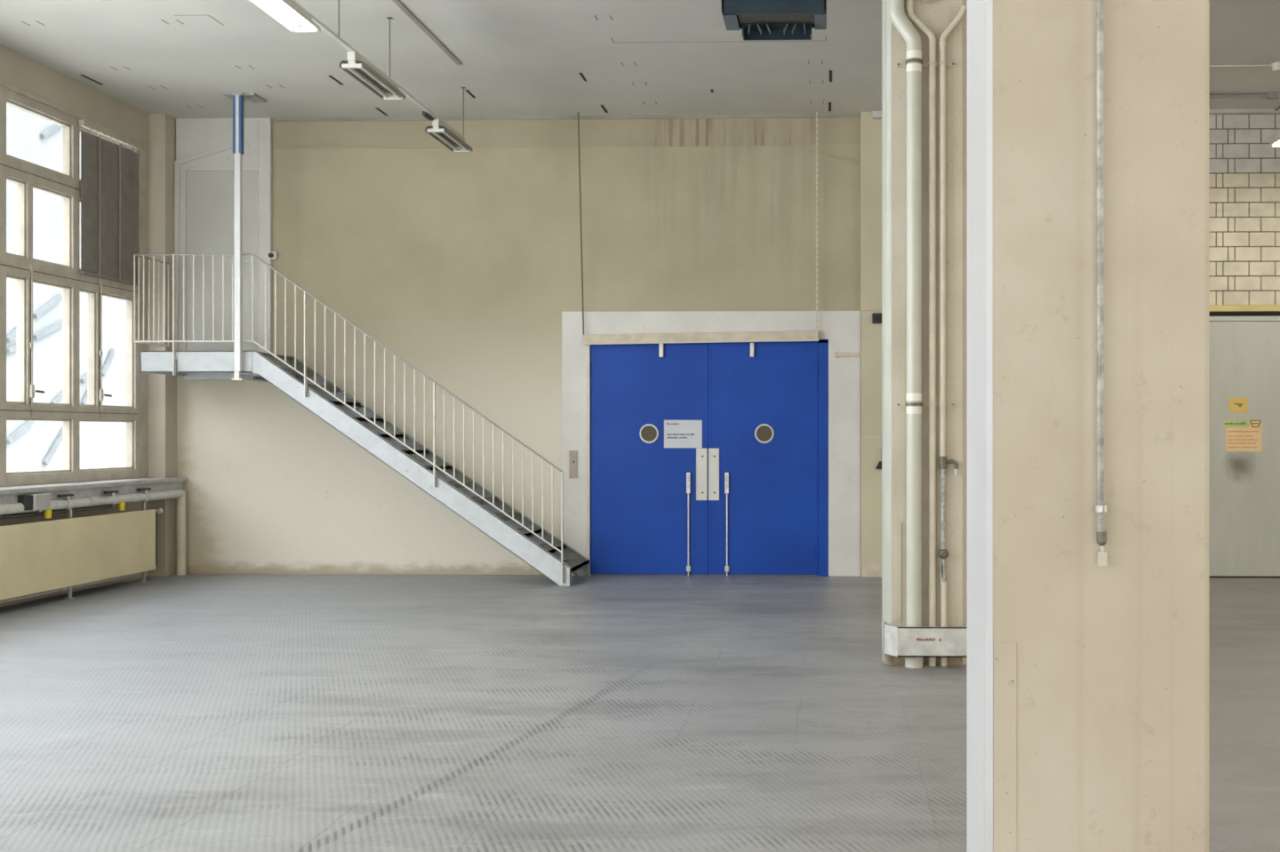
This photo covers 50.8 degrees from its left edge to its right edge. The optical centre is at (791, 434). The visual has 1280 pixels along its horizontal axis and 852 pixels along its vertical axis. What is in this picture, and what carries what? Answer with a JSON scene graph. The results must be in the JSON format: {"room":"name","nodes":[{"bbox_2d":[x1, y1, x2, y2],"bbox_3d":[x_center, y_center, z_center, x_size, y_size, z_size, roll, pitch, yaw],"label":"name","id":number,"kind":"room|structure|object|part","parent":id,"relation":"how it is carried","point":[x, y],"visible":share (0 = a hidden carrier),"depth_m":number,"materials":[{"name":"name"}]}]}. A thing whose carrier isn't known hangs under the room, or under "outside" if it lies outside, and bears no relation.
{"room":"empty industrial hall","nodes":[
{"label":"empty industrial hall","id":0,"kind":"room"},
{"bbox_2d":[0,44,176,607],"bbox_3d":[-7.543,-0.998,4.678,0.540,5.155,20.900,0,0,2],"label":"wall","id":1,"kind":"structure","parent":0,"point":[158,131],"depth_m":14.85,"materials":[{"name":"beige paint"}]},
{"bbox_2d":[0,80,6,487],"bbox_3d":[-7.286,-1.380,11.674,0.175,3.720,1.260,0,0,2],"label":"window","id":2,"kind":"structure","parent":1,"relation":"in","point":[3,90],"depth_m":12.25,"materials":[{"name":"beige paint"}]},
{"bbox_2d":[2,81,79,486],"bbox_3d":[-7.250,-1.380,12.873,0.175,3.720,1.260,0,0,2],"label":"window","id":3,"kind":"structure","parent":1,"relation":"in","point":[21,268],"depth_m":12.96,"materials":[{"name":"beige paint"}]},
{"bbox_3d":[-7.198,-0.930,12.667,0.050,1.380,0.036,0,0,2],"label":"espagnolette rod","id":4,"kind":"part","parent":3,"relation":"part of","materials":[{"name":"beige paint"}]},
{"bbox_2d":[0,477,186,504],"bbox_3d":[-7.306,0.548,4.751,0.350,0.133,20.660,0,0,2],"label":"window sill","id":5,"kind":"structure","parent":1,"relation":"attached to","point":[8,495],"depth_m":13.22,"materials":[{"name":"grey stone"}]},
{"bbox_2d":[76,113,141,481],"bbox_3d":[-7.214,-1.380,14.073,0.175,3.720,1.260,0,0,2],"label":"window","id":6,"kind":"structure","parent":1,"relation":"in","point":[95,288],"depth_m":14.18,"materials":[{"name":"beige paint"}]},
{"bbox_3d":[-7.162,-0.930,13.867,0.050,1.380,0.036,0,0,2],"label":"espagnolette rod","id":7,"kind":"part","parent":6,"relation":"part of","materials":[{"name":"beige paint"}]},
{"bbox_2d":[78,119,143,286],"bbox_3d":[-7.153,-2.405,14.052,0.058,1.560,1.173,0,0,2],"label":"blind","id":8,"kind":"object","parent":6,"relation":"attached to","point":[109,172],"visible":0.98,"depth_m":13.99,"materials":[{"name":"grey fabric"}]},
{"bbox_3d":[-7.157,-1.640,14.036,0.040,0.030,1.120,0,0,2],"label":"rail","id":9,"kind":"part","parent":8,"relation":"part of","materials":[{"name":"beige metal"}]},
{"bbox_3d":[-7.130,-3.120,14.085,0.014,0.078,1.106,0,0,2],"label":"gathered cord","id":10,"kind":"part","parent":8,"relation":"part of","materials":[{"name":"white fabric"}]},
{"bbox_2d":[141,141,148,478],"bbox_3d":[-7.221,-1.380,14.783,0.118,3.720,0.160,0,0,2],"label":"trim","id":11,"kind":"structure","parent":1,"relation":"attached to","point":[145,146],"depth_m":14.79,"materials":[{"name":"beige paint"}]},
{"bbox_2d":[176,117,860,575],"bbox_3d":[2.730,-0.998,14.975,20.040,5.155,0.300,0,0,2],"label":"wall","id":12,"kind":"structure","parent":0,"point":[466,267],"depth_m":15.02,"materials":[{"name":"beige paint"}]},
{"bbox_2d":[174,117,271,353],"bbox_3d":[-6.414,-2.178,15.059,1.085,2.795,0.080,0,0,2],"label":"door","id":13,"kind":"structure","parent":12,"relation":"in","point":[204,163],"depth_m":15.06,"materials":[{"name":"white paint"}]},
{"bbox_3d":[-6.606,-2.075,15.040,0.702,2.390,0.030,0,0,2],"label":"haunch moulding","id":14,"kind":"part","parent":13,"relation":"part of","materials":[{"name":"white paint"}]},
{"bbox_3d":[-6.147,-1.930,15.046,0.130,0.180,0.050,0,0,2],"label":"handle","id":15,"kind":"part","parent":13,"relation":"part of","materials":[{"name":"metal"}]},
{"bbox_2d":[268,251,277,259],"bbox_3d":[-5.849,-2.020,15.051,0.085,0.090,0.062,0,0,2],"label":"sensor","id":16,"kind":"object","parent":12,"relation":"attached to","point":[273,255],"visible":1,"depth_m":15.03,"materials":[{"name":"white paint"}]},
{"bbox_2d":[272,113,860,121],"bbox_3d":[-2.537,-3.558,14.978,6.630,0.035,0.030,0,0,2],"label":"trim","id":17,"kind":"structure","parent":12,"relation":"attached to","point":[826,116],"depth_m":14.96,"materials":[{"name":"grey metal"}]},
{"bbox_2d":[273,143,860,165],"bbox_3d":[-2.540,-3.132,14.980,6.623,0.246,0.025,0,0,2],"label":"trim","id":18,"kind":"structure","parent":12,"relation":"attached to","point":[744,144],"depth_m":14.97,"materials":[{"name":"beige paint"}]},
{"bbox_2d":[561,311,860,576],"bbox_3d":[-0.895,0.102,14.888,3.337,2.957,0.091,0,0,2],"label":"door","id":19,"kind":"structure","parent":12,"relation":"in","point":[772,486],"depth_m":14.89,"materials":[{"name":"blue paint"}]},
{"bbox_2d":[569,450,577,478],"bbox_3d":[-2.435,0.335,14.912,0.090,0.310,0.016,0,0,2],"label":"plate","id":20,"kind":"object","parent":19,"relation":"attached to","point":[573,454],"visible":1,"depth_m":14.91,"materials":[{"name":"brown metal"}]},
{"bbox_3d":[-1.588,-0.010,14.918,0.182,0.182,0.002,0,0,2],"label":"porthole glass","id":21,"kind":"part","parent":19,"relation":"part of","materials":[{"name":"brown"}]},
{"bbox_2d":[664,420,702,447],"bbox_3d":[-1.209,-0.005,14.900,0.425,0.314,0.003,0,0,2],"label":"paper notice","id":22,"kind":"object","parent":19,"relation":"attached to","point":[677,434],"visible":1,"depth_m":14.90,"materials":[{"name":"grey paper"}]},
{"bbox_3d":[-1.146,1.115,14.888,0.020,0.930,0.021,0,0,2],"label":"bolt rod","id":23,"kind":"part","parent":19,"relation":"part of","materials":[{"name":"metal"}]},
{"bbox_3d":[-1.147,0.520,14.868,0.032,0.140,0.016,0,0,2],"label":"bolt lever","id":24,"kind":"part","parent":19,"relation":"part of","materials":[{"name":"grey plastic"}]},
{"bbox_3d":[-0.999,0.445,14.893,0.123,0.580,0.018,0,0,2],"label":"push plate","id":25,"kind":"part","parent":19,"relation":"part of","materials":[{"name":"white paint"}]},
{"bbox_3d":[-0.864,0.445,14.889,0.120,0.580,0.018,0,0,2],"label":"push plate","id":26,"kind":"part","parent":19,"relation":"part of","materials":[{"name":"white paint"}]},
{"bbox_3d":[-0.717,0.520,14.855,0.032,0.140,0.016,0,0,2],"label":"bolt lever","id":27,"kind":"part","parent":19,"relation":"part of","materials":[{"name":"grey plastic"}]},
{"bbox_3d":[-0.716,1.115,14.875,0.020,0.930,0.021,0,0,2],"label":"bolt rod","id":28,"kind":"part","parent":19,"relation":"part of","materials":[{"name":"metal"}]},
{"bbox_3d":[-0.299,-0.010,14.879,0.182,0.182,0.002,0,0,2],"label":"porthole glass","id":29,"kind":"part","parent":19,"relation":"part of","materials":[{"name":"brown"}]},
{"bbox_3d":[0.336,0.260,14.873,0.160,2.640,0.047,0,0,2],"label":"post","id":30,"kind":"part","parent":19,"relation":"part of","materials":[{"name":"blue metal"}]},
{"bbox_2d":[835,352,860,358],"bbox_3d":[0.634,-0.886,14.808,0.290,0.062,0.040,0,0,2],"label":"bar","id":31,"kind":"object","parent":19,"relation":"attached to","point":[836,353],"visible":1,"depth_m":14.80,"materials":[{"name":"beige metal"}]},
{"bbox_2d":[860,112,881,576],"bbox_3d":[1.080,-0.998,14.819,0.610,5.155,0.110,0,0,2],"label":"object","id":32,"kind":"structure","parent":12,"relation":"attached to","point":[870,129],"depth_m":14.78,"materials":[{"name":"beige paint"}]},
{"bbox_2d":[872,110,881,119],"bbox_3d":[0.952,-3.533,14.728,0.110,0.075,0.100,0,0,2],"label":"junction box","id":33,"kind":"object","parent":12,"relation":"attached to","point":[876,114],"visible":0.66,"depth_m":14.68,"materials":[{"name":"grey plastic"}]},
{"bbox_2d":[872,312,881,323],"bbox_3d":[0.953,-1.285,14.747,0.110,0.110,0.063,0,0,2],"label":"switch box","id":34,"kind":"object","parent":12,"relation":"attached to","point":[876,318],"visible":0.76,"depth_m":14.72,"materials":[{"name":"black plastic"}]},
{"bbox_2d":[875,447,881,469],"bbox_3d":[0.987,0.260,14.732,0.110,0.240,0.110,0,0,2],"label":"wall hook","id":35,"kind":"object","parent":12,"relation":"attached to","point":[879,466],"visible":0.83,"depth_m":14.72,"materials":[{"name":"grey plastic"}]},
{"bbox_3d":[0.988,0.220,14.757,0.018,0.160,0.018,0,0,24],"label":"stem","id":36,"kind":"part","parent":35,"relation":"part of","materials":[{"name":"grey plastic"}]},
{"bbox_2d":[1209,304,1279,311],"bbox_3d":[5.166,-1.389,14.702,7.555,0.068,0.100,0,0,2],"label":"trim","id":37,"kind":"structure","parent":12,"relation":"attached to","point":[1212,308],"depth_m":14.66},
{"bbox_2d":[1209,108,1279,114],"bbox_3d":[6.865,-3.555,14.641,10.955,0.040,0.120,0,0,2],"label":"trim","id":38,"kind":"structure","parent":12,"relation":"attached to","point":[1264,111],"depth_m":14.64,"materials":[{"name":"grey plastic"}]},
{"bbox_2d":[0,574,1279,851],"bbox_3d":[2.308,1.705,4.383,20.250,0.250,21.500,0,0,2],"label":"floor","id":39,"kind":"structure","parent":0,"point":[188,713],"depth_m":7.46,"materials":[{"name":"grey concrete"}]},
{"bbox_2d":[0,501,162,604],"bbox_3d":[-6.972,1.145,11.655,0.133,0.870,5.682,0,0,2],"label":"radiator","id":40,"kind":"object","parent":39,"relation":"on","point":[40,558],"visible":1,"depth_m":12.81,"materials":[{"name":"beige metal"}]},
{"bbox_2d":[0,488,186,575],"bbox_3d":[-7.049,1.076,8.628,0.119,1.008,12.825,0,0,2],"label":"pipe","id":41,"kind":"object","parent":39,"relation":"on","point":[95,502],"visible":1,"depth_m":13.59,"materials":[{"name":"beige metal"}]},
{"bbox_2d":[17,493,49,511],"bbox_3d":[-6.931,0.620,12.173,0.135,0.150,0.360,0,0,2],"label":"valve actuator","id":42,"kind":"object","parent":41,"relation":"attached to","point":[39,501],"visible":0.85,"depth_m":12.12,"materials":[{"name":"grey plastic"}]},
{"bbox_2d":[133,253,589,585],"bbox_3d":[-4.591,-0.161,14.488,4.646,3.483,1.092,0,0,2],"label":"staircase","id":43,"kind":"structure","parent":39,"relation":"on","point":[500,522],"depth_m":13.99,"materials":[{"name":"metal"}]},
{"bbox_3d":[-6.487,-1.258,14.019,0.012,1.275,0.040,0,0,2],"label":"railing post","id":44,"kind":"part","parent":43,"relation":"part of","materials":[{"name":"white metal"}]},
{"bbox_3d":[-6.250,-0.750,14.514,1.195,0.260,0.960,0,0,2],"label":"landing frame","id":45,"kind":"part","parent":43,"relation":"part of","materials":[{"name":"metal"}]},
{"bbox_3d":[-5.637,-0.755,14.027,0.070,0.240,0.012,0,0,2],"label":"connection plate","id":46,"kind":"part","parent":43,"relation":"part of","materials":[{"name":"metal"}]},
{"bbox_3d":[-5.093,-0.948,13.977,0.012,1.106,0.040,0,0,2],"label":"railing post","id":47,"kind":"part","parent":43,"relation":"part of","materials":[{"name":"white metal"}]},
{"bbox_3d":[-4.641,0.126,14.350,4.550,2.232,0.792,0,0,2],"label":"rail","id":48,"kind":"part","parent":43,"relation":"part of","materials":[{"name":"grey metal"}]},
{"bbox_3d":[-4.641,-0.752,14.374,4.552,2.301,0.843,0,0,2],"label":"handrail","id":49,"kind":"part","parent":43,"relation":"part of","materials":[{"name":"grey metal"}]},
{"bbox_3d":[-3.727,0.001,13.936,0.012,1.097,0.040,0,0,2],"label":"railing post","id":50,"kind":"part","parent":43,"relation":"part of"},
{"bbox_3d":[-2.384,0.970,13.896,0.012,1.160,0.040,0,0,2],"label":"railing post","id":51,"kind":"part","parent":43,"relation":"part of","materials":[{"name":"grey metal"}]},
{"bbox_2d":[881,0,967,664],"bbox_3d":[0.938,-0.998,9.391,0.579,5.155,0.510,0,0,2],"label":"concrete pillar","id":52,"kind":"structure","parent":39,"relation":"on","point":[937,15],"depth_m":9.15,"materials":[{"name":"beige paint"}]},
{"bbox_2d":[888,0,923,668],"bbox_3d":[0.783,-0.998,9.081,0.234,5.155,0.124,0,0,2],"label":"drain pipe","id":53,"kind":"object","parent":52,"relation":"attached to","point":[900,20],"visible":0.96,"depth_m":9.04,"materials":[{"name":"beige metal"}]},
{"bbox_2d":[904,656,923,668],"bbox_3d":[0.838,1.530,9.079,0.124,0.100,0.124,0,0,2],"label":"socket","id":54,"kind":"object","parent":53,"relation":"attached to","point":[911,662],"depth_m":9.03,"materials":[{"name":"ceramic"}]},
{"bbox_2d":[906,0,935,666],"bbox_3d":[0.887,-0.998,9.107,0.201,5.155,0.049,0,0,2],"label":"pipe","id":55,"kind":"object","parent":52,"relation":"attached to","point":[911,15],"visible":1,"depth_m":9.09,"materials":[{"name":"beige metal"}]},
{"bbox_2d":[881,621,967,662],"bbox_3d":[0.924,1.421,9.072,0.600,0.258,0.289,0,0,2],"label":"guard","id":56,"kind":"object","parent":52,"relation":"attached to","point":[916,642],"visible":0.89,"depth_m":8.93,"materials":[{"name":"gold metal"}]},
{"bbox_2d":[896,58,955,67],"bbox_3d":[0.923,-2.535,9.083,0.400,0.032,0.132,0,0,2],"label":"clamp","id":57,"kind":"object","parent":52,"relation":"attached to","point":[948,64],"visible":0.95,"depth_m":9.12,"materials":[{"name":"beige metal"}]},
{"bbox_2d":[896,402,955,407],"bbox_3d":[0.923,-0.205,9.083,0.400,0.032,0.132,0,0,2],"label":"clamp","id":58,"kind":"object","parent":52,"relation":"attached to","point":[899,404],"visible":0.98,"depth_m":9.10,"materials":[{"name":"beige metal"}]},
{"bbox_2d":[938,5,967,666],"bbox_3d":[1.103,-0.674,9.079,0.196,4.509,0.115,0,0,2],"label":"pipe","id":59,"kind":"object","parent":52,"relation":"attached to","point":[943,554],"visible":1,"depth_m":9.09,"materials":[{"name":"beige metal"}]},
{"bbox_2d":[938,456,958,469],"bbox_3d":[1.075,0.193,9.102,0.130,0.086,0.052,0,0,2],"label":"tap","id":60,"kind":"object","parent":59,"relation":"on","point":[943,461],"depth_m":9.09,"materials":[{"name":"grey metal"}]},
{"bbox_2d":[967,0,1209,851],"bbox_3d":[0.785,-0.998,3.625,0.568,5.155,0.506,0,0,2],"label":"concrete pillar","id":61,"kind":"structure","parent":39,"relation":"on","point":[1088,684],"depth_m":3.38,"materials":[{"name":"beige paint"}]},
{"bbox_2d":[1095,0,1107,566],"bbox_3d":[0.780,-1.623,3.359,0.028,3.905,0.040,0,0,2],"label":"conduit","id":62,"kind":"object","parent":61,"relation":"attached to","point":[1100,508],"visible":1,"depth_m":3.35,"materials":[{"name":"metal"}]},
{"bbox_2d":[0,0,1279,118],"bbox_3d":[2.308,-3.719,4.383,20.250,0.312,21.500,0,0,2],"label":"ceiling","id":63,"kind":"structure","parent":0,"point":[177,59],"depth_m":12.51,"materials":[{"name":"white paint"}]},
{"bbox_2d":[223,92,266,380],"bbox_3d":[-5.775,-2.072,14.097,0.320,3.005,0.334,0,0,2],"label":"post","id":64,"kind":"object","parent":63,"relation":"hanging from","point":[238,99],"visible":1,"depth_m":13.94,"materials":[{"name":"metal"}]},
{"bbox_3d":[-5.775,-3.564,14.104,0.320,0.022,0.320,0,0,2],"label":"ceiling plate","id":65,"kind":"part","parent":64,"relation":"part of","materials":[{"name":"metal"}]},
{"bbox_2d":[291,0,465,139],"bbox_3d":[-3.480,-3.288,10.729,0.070,0.575,6.040,0,0,2],"label":"rail","id":66,"kind":"object","parent":63,"relation":"hanging from","point":[427,113],"visible":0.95,"depth_m":11.43,"materials":[{"name":"grey metal"}]},
{"bbox_2d":[249,0,320,32],"bbox_3d":[-3.515,-2.962,9.044,0.208,0.125,1.210,0,0,2],"label":"lamp","id":67,"kind":"object","parent":66,"relation":"attached to","point":[287,12],"visible":1,"depth_m":9.33,"materials":[{"name":"white plastic"}]},
{"bbox_2d":[338,51,406,100],"bbox_3d":[-3.455,-2.962,11.049,0.208,0.125,1.060,0,0,2],"label":"lamp","id":68,"kind":"object","parent":66,"relation":"attached to","point":[356,66],"visible":1,"depth_m":10.96,"materials":[{"name":"white metal"}]},
{"bbox_2d":[424,118,472,152],"bbox_3d":[-3.389,-2.962,13.243,0.208,0.125,0.970,0,0,2],"label":"lamp","id":69,"kind":"object","parent":66,"relation":"attached to","point":[438,130],"visible":1,"depth_m":13.16,"materials":[{"name":"white metal"}]},
{"bbox_2d":[577,112,818,344],"bbox_3d":[-1.028,-2.287,14.793,2.673,2.581,0.128,0,0,2],"label":"bar","id":70,"kind":"object","parent":63,"relation":"hanging from","point":[765,336],"visible":1,"depth_m":14.78,"materials":[{"name":"beige paint"}]},
{"bbox_3d":[-2.337,-2.337,14.822,0.017,2.476,0.116,0,0,26],"label":"cord","id":71,"kind":"part","parent":70,"relation":"part of","materials":[{"name":"grey metal"}]},
{"bbox_3d":[0.285,-2.359,14.772,0.020,2.438,0.016,0,0,2],"label":"chain","id":72,"kind":"part","parent":70,"relation":"part of","materials":[{"name":"beige metal"}]},
{"bbox_2d":[721,0,826,40],"bbox_3d":[-0.127,-3.333,10.225,0.798,0.485,0.446,0,0,2],"label":"heater","id":73,"kind":"object","parent":63,"relation":"hanging from","point":[758,20],"visible":1,"depth_m":10.17,"materials":[{"name":"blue metal"}]},
{"bbox_2d":[742,23,811,40],"bbox_3d":[-0.108,-3.132,10.368,0.538,0.085,0.160,0,0,2],"label":"vent","id":74,"kind":"object","parent":73,"relation":"on","point":[776,33],"depth_m":10.43,"materials":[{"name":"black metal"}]},
{"bbox_2d":[923,0,934,2],"bbox_3d":[0.938,-3.263,9.076,0.120,0.625,0.120,0,0,2],"label":"pipe stub","id":75,"kind":"object","parent":63,"relation":"attached to","point":[924,1],"visible":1,"depth_m":9.08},
{"bbox_2d":[1209,92,1279,99],"bbox_3d":[4.361,-3.545,13.976,1.480,0.060,0.060,0,0,2],"label":"conduit","id":76,"kind":"object","parent":63,"relation":"attached to","point":[1268,95],"visible":0.54,"depth_m":13.95,"materials":[{"name":"grey metal"}]},
{"bbox_2d":[1209,62,1279,72],"bbox_3d":[4.377,-3.540,12.864,0.778,0.070,0.140,0,0,2],"label":"conduit","id":77,"kind":"object","parent":63,"relation":"attached to","point":[1276,66],"visible":0.83,"depth_m":12.86,"materials":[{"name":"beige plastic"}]},
{"bbox_2d":[1209,312,1279,577],"bbox_3d":[5.443,0.113,14.703,5.000,2.935,0.080,0,0,2],"label":"door","id":78,"kind":"structure","parent":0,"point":[1244,347],"depth_m":14.68,"materials":[{"name":"grey paint"}]},
{"bbox_2d":[1228,398,1247,412],"bbox_3d":[4.925,-0.323,14.677,0.215,0.165,0.004,0,0,2],"label":"sticker","id":79,"kind":"object","parent":78,"relation":"attached to","point":[1235,404],"visible":1,"depth_m":14.68,"materials":[{"name":"yellow paper"}]},
{"bbox_2d":[1224,419,1261,451],"bbox_3d":[4.972,0.010,14.675,0.410,0.350,0.006,0,0,2],"label":"notice","id":80,"kind":"object","parent":78,"relation":"attached to","point":[1241,435],"visible":1,"depth_m":14.67,"materials":[{"name":"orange paper"}]},
{"bbox_3d":[5.444,-1.278,14.711,5.000,0.055,0.065,0,0,2],"label":"head frame","id":81,"kind":"part","parent":78,"relation":"part of","materials":[{"name":"grey paint"}]},
{"bbox_2d":[1209,114,1279,304],"bbox_3d":[5.169,-2.480,14.742,7.550,2.130,0.040,0,0,2],"label":"wall","id":82,"kind":"structure","parent":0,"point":[1244,171],"depth_m":14.73,"materials":[{"name":"beige brick"}]},
{"bbox_2d":[1269,133,1279,147],"bbox_3d":[4.921,-2.962,12.968,0.208,0.125,1.060,0,0,2],"label":"lamp","id":83,"kind":"object","parent":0,"point":[1276,143],"visible":1,"depth_m":13.40,"materials":[{"name":"white metal"}]},
{"bbox_3d":[-23.539,2.030,20.715,31.700,0.300,80.000,0,0,2],"label":"ground","id":84,"kind":"structure","parent":0,"visible":0},
{"bbox_2d":[6,104,125,471],"bbox_3d":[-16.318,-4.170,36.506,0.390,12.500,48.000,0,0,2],"label":"window panes","id":85,"kind":"object","parent":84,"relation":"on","point":[31,445],"visible":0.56,"depth_m":29.42,"materials":[{"name":"clear glass"}]}
]}

